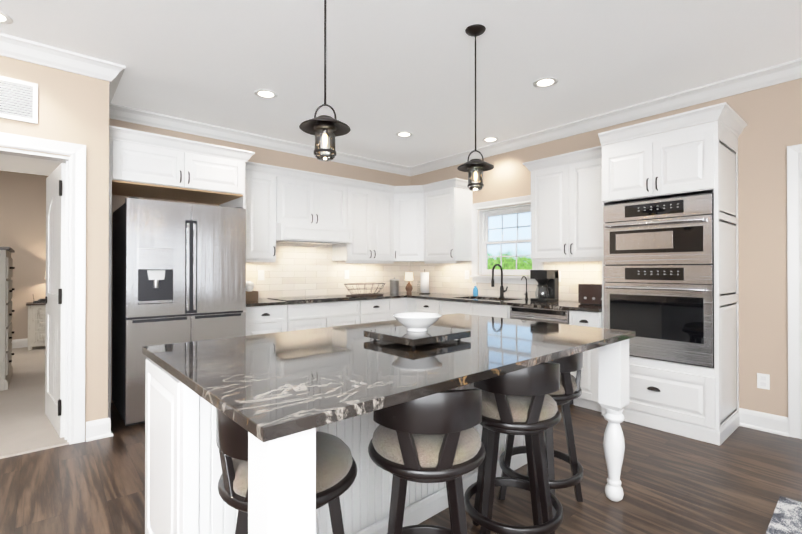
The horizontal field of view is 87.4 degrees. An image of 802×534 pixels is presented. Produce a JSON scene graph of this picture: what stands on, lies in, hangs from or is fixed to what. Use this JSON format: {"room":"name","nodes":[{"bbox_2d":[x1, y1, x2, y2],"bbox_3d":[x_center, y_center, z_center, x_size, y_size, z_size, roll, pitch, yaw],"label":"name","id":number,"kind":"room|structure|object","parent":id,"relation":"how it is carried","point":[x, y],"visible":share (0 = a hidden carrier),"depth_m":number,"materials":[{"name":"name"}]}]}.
{"room":"kitchen","nodes":[
{"label":"kitchen","id":0,"kind":"room"},
{"bbox_2d":[0,170,47,339],"bbox_3d":[-6.989,-0.105,5.711,7.240,2.740,0.120,0,0,-41],"label":"wall","id":1,"kind":"structure","parent":0,"point":[23,215],"depth_m":6.56,"materials":[{"name":"beige paint"}]},
{"bbox_2d":[11,338,27,347],"bbox_3d":[-6.945,1.183,5.652,7.000,0.135,0.016,0,0,-41],"label":"baseboard","id":2,"kind":"structure","parent":1,"relation":"attached to","point":[19,343],"depth_m":6.52,"materials":[{"name":"white wood"}]},
{"bbox_2d":[0,55,108,440],"bbox_3d":[-4.330,-0.130,1.339,5.590,2.740,0.120,0,0,-41],"label":"wall","id":3,"kind":"structure","parent":0,"point":[73,107],"depth_m":3.04,"materials":[{"name":"beige paint"}]},
{"bbox_2d":[0,76,37,123],"bbox_3d":[-2.626,-1.107,2.715,0.420,0.270,0.013,0,0,-41],"label":"air vent","id":4,"kind":"object","parent":3,"relation":"in","point":[18,100],"visible":1,"depth_m":2.79,"materials":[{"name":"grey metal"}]},
{"bbox_2d":[0,132,85,444],"bbox_3d":[-2.686,0.186,2.747,0.986,2.123,0.162,0,0,-41],"label":"door frame","id":5,"kind":"structure","parent":3,"relation":"attached to","point":[75,270],"depth_m":2.98,"materials":[{"name":"white wood"}]},
{"bbox_2d":[38,163,65,437],"bbox_3d":[-2.711,0.240,3.295,0.769,1.985,0.156,0,0,43],"label":"door leaf","id":6,"kind":"structure","parent":3,"relation":"in","point":[54,299],"depth_m":3.22,"materials":[{"name":"white wood"}]},
{"bbox_2d":[0,33,125,84],"bbox_3d":[-4.182,-1.444,1.336,5.560,0.112,0.090,0,0,-41],"label":"crown molding","id":7,"kind":"structure","parent":3,"relation":"attached to","point":[17,48],"depth_m":2.89,"materials":[{"name":"white wood"}]},
{"bbox_2d":[86,416,112,441],"bbox_3d":[-4.240,1.172,1.343,5.500,0.135,0.080,0,0,-41],"label":"baseboard","id":8,"kind":"structure","parent":3,"relation":"attached to","point":[98,429],"depth_m":3.06,"materials":[{"name":"white wood"}]},
{"bbox_2d":[109,85,119,116],"bbox_3d":[-2.407,-1.432,3.468,0.090,0.112,0.780,0,0,-41],"label":"crown molding","id":9,"kind":"structure","parent":3,"relation":"attached to","point":[112,88],"depth_m":3.80,"materials":[{"name":"white wood"}]},
{"bbox_2d":[109,118,409,402],"bbox_3d":[-1.306,-0.108,5.142,3.950,2.740,0.120,0,0,-41],"label":"wall","id":10,"kind":"structure","parent":0,"point":[282,159],"depth_m":4.94,"materials":[{"name":"beige paint"}]},
{"bbox_2d":[109,105,407,175],"bbox_3d":[-1.318,-1.423,5.001,3.740,0.112,0.090,0,0,-41],"label":"crown molding","id":11,"kind":"structure","parent":10,"relation":"attached to","point":[127,114],"depth_m":4.59,"materials":[{"name":"white wood"}]},
{"bbox_2d":[108,125,415,420],"bbox_3d":[-1.078,0.086,4.745,3.873,2.342,0.773,0,0,-41],"label":"upper cabinet","id":12,"kind":"object","parent":10,"relation":"attached to","point":[349,220],"depth_m":4.50,"materials":[{"name":"white wood"}]},
{"bbox_2d":[246,243,409,298],"bbox_3d":[-0.900,0.033,5.404,2.730,0.660,0.009,0,0,-41],"label":"tile backsplash","id":13,"kind":"structure","parent":10,"relation":"attached to","point":[296,270],"depth_m":5.25,"materials":[{"name":"beige tile"}]},
{"bbox_2d":[258,270,263,279],"bbox_3d":[-1.596,0.095,4.795,0.074,0.116,0.011,0,0,-41],"label":"switch plate","id":14,"kind":"object","parent":13,"relation":"attached to","point":[260,274],"visible":1,"depth_m":4.79,"materials":[{"name":"white plastic"}]},
{"bbox_2d":[344,270,348,278],"bbox_3d":[-0.715,0.099,5.550,0.074,0.116,0.011,0,0,-41],"label":"switch plate","id":15,"kind":"object","parent":13,"relation":"attached to","point":[346,274],"visible":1,"depth_m":5.55,"materials":[{"name":"white plastic"}]},
{"bbox_2d":[0,402,801,533],"bbox_3d":[-1.847,1.290,1.470,9.540,0.100,13.240,0,0,-41],"label":"floor","id":16,"kind":"structure","parent":0,"point":[740,480],"depth_m":2.38,"materials":[{"name":"brown wood"}]},
{"bbox_2d":[0,346,68,458],"bbox_3d":[-5.306,1.245,3.739,7.000,0.016,5.054,0,0,-41],"label":"carpet floor","id":17,"kind":"structure","parent":16,"relation":"on","point":[26,425],"depth_m":3.62,"materials":[{"name":"beige carpet"}]},
{"bbox_2d":[0,247,14,390],"bbox_3d":[-4.479,0.520,4.434,0.565,1.446,0.960,0,0,-41],"label":"chest","id":18,"kind":"object","parent":17,"relation":"on","point":[6,290],"visible":1,"depth_m":4.24,"materials":[{"name":"paint"}]},
{"bbox_2d":[26,302,45,350],"bbox_3d":[-5.451,0.905,6.645,0.720,0.700,0.395,0,0,-41],"label":"nightstand","id":19,"kind":"object","parent":17,"relation":"on","point":[36,324],"visible":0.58,"depth_m":6.35,"materials":[{"name":"paint"}]},
{"bbox_2d":[112,197,245,425],"bbox_3d":[-2.020,0.358,3.812,0.911,1.789,0.906,0,0,-41],"label":"refrigerator","id":20,"kind":"object","parent":16,"relation":"on","point":[178,272],"visible":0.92,"depth_m":3.44,"materials":[{"name":"grey metal"}]},
{"bbox_2d":[216,408,356,533],"bbox_3d":[-0.343,0.809,1.300,0.425,0.856,0.425,0,0,29],"label":"stool","id":21,"kind":"object","parent":16,"relation":"on","point":[336,469],"visible":0.5,"depth_m":1.18,"materials":[{"name":"black wood"}]},
{"bbox_2d":[245,292,404,335],"bbox_3d":[-0.937,0.809,4.941,2.070,0.897,0.652,0,0,-41],"label":"base cabinet","id":22,"kind":"object","parent":16,"relation":"on","point":[265,315],"depth_m":4.58,"materials":[{"name":"white wood"}]},
{"bbox_2d":[246,281,257,300],"bbox_3d":[-1.626,0.248,4.430,0.200,0.215,0.126,0,0,-41],"label":"flower box","id":23,"kind":"object","parent":22,"relation":"on","point":[251,295],"visible":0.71,"depth_m":4.40,"materials":[{"name":"brown wood"}]},
{"bbox_2d":[268,295,354,300],"bbox_3d":[-1.026,0.356,4.873,0.870,0.006,0.500,0,0,-41],"label":"glass cooktop","id":24,"kind":"object","parent":22,"relation":"in","point":[308,297],"visible":1,"depth_m":4.87,"materials":[{"name":"black glass"}]},
{"bbox_2d":[345,283,384,296],"bbox_3d":[-0.453,0.285,5.304,0.606,0.153,0.326,0,0,-41],"label":"wire basket","id":25,"kind":"object","parent":22,"relation":"on","point":[361,295],"visible":1,"depth_m":5.21,"materials":[{"name":"black metal"}]},
{"bbox_2d":[143,341,628,533],"bbox_3d":[0.063,0.808,2.010,2.070,0.868,1.221,0,0,-41],"label":"kitchen island","id":26,"kind":"object","parent":16,"relation":"on","point":[183,470],"depth_m":1.50,"materials":[{"name":"white wood"}]},
{"bbox_2d":[142,313,635,448],"bbox_3d":[0.073,0.359,2.025,2.087,0.030,1.276,0,0,-41],"label":"island countertop","id":27,"kind":"structure","parent":26,"relation":"on","point":[278,386],"depth_m":1.48,"materials":[{"name":"grey stone"}]},
{"bbox_2d":[364,325,470,346],"bbox_3d":[0.076,0.321,1.985,0.381,0.042,0.351,0,0,-41],"label":"tray","id":28,"kind":"object","parent":27,"relation":"on","point":[404,336],"visible":0.83,"depth_m":1.89,"materials":[{"name":"black stone"}]},
{"bbox_2d":[392,312,441,331],"bbox_3d":[0.076,0.263,1.985,0.238,0.074,0.238,0,0,-41],"label":"bowl","id":29,"kind":"object","parent":28,"relation":"on","point":[416,321],"visible":0.98,"depth_m":1.93,"materials":[{"name":"white ceramic"}]},
{"bbox_2d":[368,388,485,533],"bbox_3d":[0.090,0.810,1.487,0.425,0.856,0.425,0,0,1],"label":"stool","id":30,"kind":"object","parent":16,"relation":"on","point":[433,438],"visible":0.96,"depth_m":1.32,"materials":[{"name":"black wood"}]},
{"bbox_2d":[405,292,601,411],"bbox_3d":[0.900,0.809,4.908,0.652,0.897,3.093,0,0,-41],"label":"base cabinet","id":31,"kind":"object","parent":16,"relation":"on","point":[588,315],"depth_m":4.21,"materials":[{"name":"white wood"}]},
{"bbox_2d":[390,277,398,293],"bbox_3d":[-0.091,0.251,5.773,0.132,0.226,0.132,0,0,-41],"label":"tin canister","id":32,"kind":"object","parent":31,"relation":"on","point":[394,285],"visible":1,"depth_m":5.72,"materials":[{"name":"grey metal"}]},
{"bbox_2d":[405,272,412,292],"bbox_3d":[0.114,0.220,5.949,0.124,0.290,0.124,0,0,-41],"label":"light","id":33,"kind":"object","parent":31,"relation":"on","point":[409,278],"visible":1,"depth_m":5.91,"materials":[{"name":"white fabric"}]},
{"bbox_2d":[418,269,429,293],"bbox_3d":[0.322,0.199,5.753,0.150,0.330,0.162,0,0,-41],"label":"paper towel holder","id":34,"kind":"object","parent":31,"relation":"on","point":[424,282],"visible":0.96,"depth_m":5.70,"materials":[{"name":"white paper"}]},
{"bbox_2d":[473,283,477,295],"bbox_3d":[0.921,0.277,5.192,0.064,0.168,0.062,0,0,-41],"label":"soap bottle","id":35,"kind":"object","parent":31,"relation":"on","point":[475,291],"visible":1,"depth_m":5.17,"materials":[{"name":"blue plastic"}]},
{"bbox_2d":[491,264,507,297],"bbox_3d":[1.140,0.161,4.859,0.220,0.396,0.111,0,0,-41],"label":"faucet","id":36,"kind":"object","parent":31,"relation":"on","point":[502,290],"visible":1,"depth_m":4.91,"materials":[{"name":"brown metal"}]},
{"bbox_2d":[521,276,527,298],"bbox_3d":[1.364,0.230,4.657,0.123,0.255,0.051,0,0,-41],"label":"filter faucet","id":37,"kind":"object","parent":31,"relation":"on","point":[526,295],"visible":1,"depth_m":4.67,"materials":[{"name":"brown metal"}]},
{"bbox_2d":[510,306,572,404],"bbox_3d":[1.495,0.817,4.158,0.630,0.854,0.608,0,0,-41],"label":"dishwasher","id":38,"kind":"object","parent":31,"relation":"in","point":[558,316],"visible":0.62,"depth_m":3.95,"materials":[{"name":"silver metal"}]},
{"bbox_2d":[530,270,558,301],"bbox_3d":[1.497,0.193,4.358,0.230,0.325,0.206,0,0,-41],"label":"coffee maker","id":39,"kind":"object","parent":31,"relation":"on","point":[548,285],"visible":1,"depth_m":4.33,"materials":[{"name":"black plastic"}]},
{"bbox_2d":[578,284,601,304],"bbox_3d":[1.864,0.258,3.972,0.195,0.190,0.300,0,0,-41],"label":"toaster","id":40,"kind":"object","parent":31,"relation":"on","point":[590,294],"visible":0.6,"depth_m":3.94,"materials":[{"name":"brown metal"}]},
{"bbox_2d":[464,363,562,533],"bbox_3d":[0.495,0.813,1.874,0.425,0.856,0.425,0,0,5],"label":"stool","id":41,"kind":"object","parent":16,"relation":"on","point":[520,402],"visible":0.98,"depth_m":1.73,"materials":[{"name":"black wood"}]},
{"bbox_2d":[498,352,582,517],"bbox_3d":[0.744,0.815,2.245,0.425,0.856,0.425,0,0,-43],"label":"stool","id":42,"kind":"object","parent":16,"relation":"on","point":[566,393],"visible":0.33,"depth_m":2.12,"materials":[{"name":"black wood"}]},
{"bbox_2d":[598,102,746,445],"bbox_3d":[2.187,0.063,3.402,0.664,2.373,0.866,0,0,-41],"label":"tall cabinet","id":43,"kind":"object","parent":16,"relation":"on","point":[697,402],"visible":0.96,"depth_m":3.14,"materials":[{"name":"white wood"}]},
{"bbox_2d":[603,194,712,366],"bbox_3d":[1.940,0.096,3.234,0.098,1.220,0.750,0,0,-41],"label":"double wall oven","id":44,"kind":"object","parent":43,"relation":"in","point":[658,278],"visible":1,"depth_m":3.19,"materials":[{"name":"silver metal"}]},
{"bbox_2d":[766,496,801,533],"bbox_3d":[2.191,1.230,0.644,2.017,0.010,2.650,0,0,-41],"label":"dining rug","id":45,"kind":"object","parent":16,"relation":"on","point":[786,518],"visible":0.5,"depth_m":2.06,"materials":[{"name":"grey fabric"}]},
{"bbox_2d":[0,0,801,175],"bbox_3d":[-1.847,-1.560,1.486,9.540,0.120,13.240,0,0,-41],"label":"ceiling","id":46,"kind":"structure","parent":0,"point":[393,67],"depth_m":2.97,"materials":[{"name":"white paint"}]},
{"bbox_2d":[0,11,12,23],"bbox_3d":[-2.423,-1.489,2.481,0.192,0.005,0.192,0,0,-41],"label":"recessed light","id":47,"kind":"object","parent":46,"relation":"in","point":[5,18],"visible":1,"depth_m":2.52,"materials":[{"name":"white"}]},
{"bbox_2d":[254,89,277,98],"bbox_3d":[-1.160,-1.483,3.603,0.192,0.005,0.192,0,0,-41],"label":"recessed light","id":48,"kind":"object","parent":46,"relation":"in","point":[265,93],"visible":1,"depth_m":3.60,"materials":[{"name":"white plastic"}]},
{"bbox_2d":[299,0,350,160],"bbox_3d":[-0.344,-0.990,1.903,0.230,1.011,0.230,0,0,-41],"label":"pendant light","id":49,"kind":"object","parent":46,"relation":"hanging from","point":[326,126],"visible":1,"depth_m":1.90,"materials":[{"name":"brown metal"}]},
{"bbox_2d":[396,132,412,136],"bbox_3d":[0.037,-1.477,4.681,0.192,0.005,0.192,0,0,-41],"label":"recessed light","id":50,"kind":"object","parent":46,"relation":"in","point":[403,134],"visible":0.98,"depth_m":4.68,"materials":[{"name":"white plastic"}]},
{"bbox_2d":[457,24,493,190],"bbox_3d":[0.468,-0.985,2.638,0.230,1.011,0.230,0,0,-41],"label":"pendant light","id":51,"kind":"object","parent":46,"relation":"hanging from","point":[475,166],"visible":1,"depth_m":2.63,"materials":[{"name":"brown metal"}]},
{"bbox_2d":[482,137,498,141],"bbox_3d":[1.037,-1.476,4.867,0.192,0.005,0.192,0,0,-41],"label":"recessed light","id":52,"kind":"object","parent":46,"relation":"in","point":[490,139],"visible":0.96,"depth_m":4.86,"materials":[{"name":"white plastic"}]},
{"bbox_2d":[533,77,557,87],"bbox_3d":[1.164,-1.484,3.382,0.192,0.005,0.192,0,0,-41],"label":"recessed light","id":53,"kind":"object","parent":46,"relation":"in","point":[545,82],"visible":1,"depth_m":3.38,"materials":[{"name":"white"}]},
{"bbox_2d":[410,78,801,416],"bbox_3d":[3.112,-0.121,2.929,0.120,2.740,8.990,0,0,-41],"label":"wall","id":54,"kind":"structure","parent":0,"point":[771,116],"depth_m":3.25,"materials":[{"name":"beige paint"}]},
{"bbox_2d":[416,178,476,263],"bbox_3d":[0.452,-0.564,5.458,0.628,1.034,0.840,0,0,-41],"label":"upper cabinet","id":55,"kind":"object","parent":54,"relation":"attached to","point":[443,208],"depth_m":5.34,"materials":[{"name":"white wood"}]},
{"bbox_2d":[410,261,601,301],"bbox_3d":[1.146,0.136,5.123,0.008,0.449,3.098,0,0,-41],"label":"tile backsplash","id":56,"kind":"structure","parent":54,"relation":"attached to","point":[445,278],"depth_m":5.11,"materials":[{"name":"beige tile"}]},
{"bbox_2d":[465,270,468,278],"bbox_3d":[0.857,0.101,5.449,0.006,0.116,0.074,0,0,-41],"label":"switch plate","id":57,"kind":"object","parent":56,"relation":"attached to","point":[466,274],"visible":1,"depth_m":5.45,"materials":[{"name":"white plastic"}]},
{"bbox_2d":[470,195,543,283],"bbox_3d":[1.270,-0.308,5.033,0.150,1.008,1.020,0,0,-41],"label":"window","id":58,"kind":"structure","parent":54,"relation":"in","point":[486,216],"depth_m":5.16,"materials":[{"name":"white wood"}]},
{"bbox_2d":[522,144,608,261],"bbox_3d":[1.712,-0.572,4.168,0.394,1.035,0.904,0,0,-41],"label":"upper cabinet","id":59,"kind":"object","parent":54,"relation":"attached to","point":[566,206],"visible":0.79,"depth_m":4.05,"materials":[{"name":"white wood"}]},
{"bbox_2d":[408,58,801,176],"bbox_3d":[2.993,-1.435,2.914,0.090,0.112,8.870,0,0,-41],"label":"crown molding","id":60,"kind":"structure","parent":54,"relation":"attached to","point":[792,70],"depth_m":3.84,"materials":[{"name":"white"}]},
{"bbox_2d":[757,373,769,389],"bbox_3d":[2.776,0.875,3.215,0.006,0.116,0.074,0,0,-41],"label":"outlet","id":61,"kind":"object","parent":54,"relation":"attached to","point":[763,381],"visible":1,"depth_m":3.21,"materials":[{"name":"white plastic"}]},
{"bbox_2d":[739,408,788,436],"bbox_3d":[4.286,1.173,1.436,0.030,0.135,4.965,0,0,-41],"label":"baseboard","id":62,"kind":"structure","parent":54,"relation":"attached to","point":[767,422],"depth_m":3.20,"materials":[{"name":"white wood"}]},
{"bbox_2d":[787,144,801,438],"bbox_3d":[3.566,0.174,2.382,0.141,2.143,2.016,0,0,-41],"label":"door frame","id":63,"kind":"structure","parent":54,"relation":"attached to","point":[794,215],"depth_m":3.08,"materials":[{"name":"white wood"}]},
{"label":"outside","id":64,"kind":"structure","parent":0,"visible":0},
{"bbox_2d":[488,212,531,275],"bbox_3d":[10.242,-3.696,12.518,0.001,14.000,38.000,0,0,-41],"label":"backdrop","id":65,"kind":"structure","parent":64,"point":[525,233],"depth_m":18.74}
]}

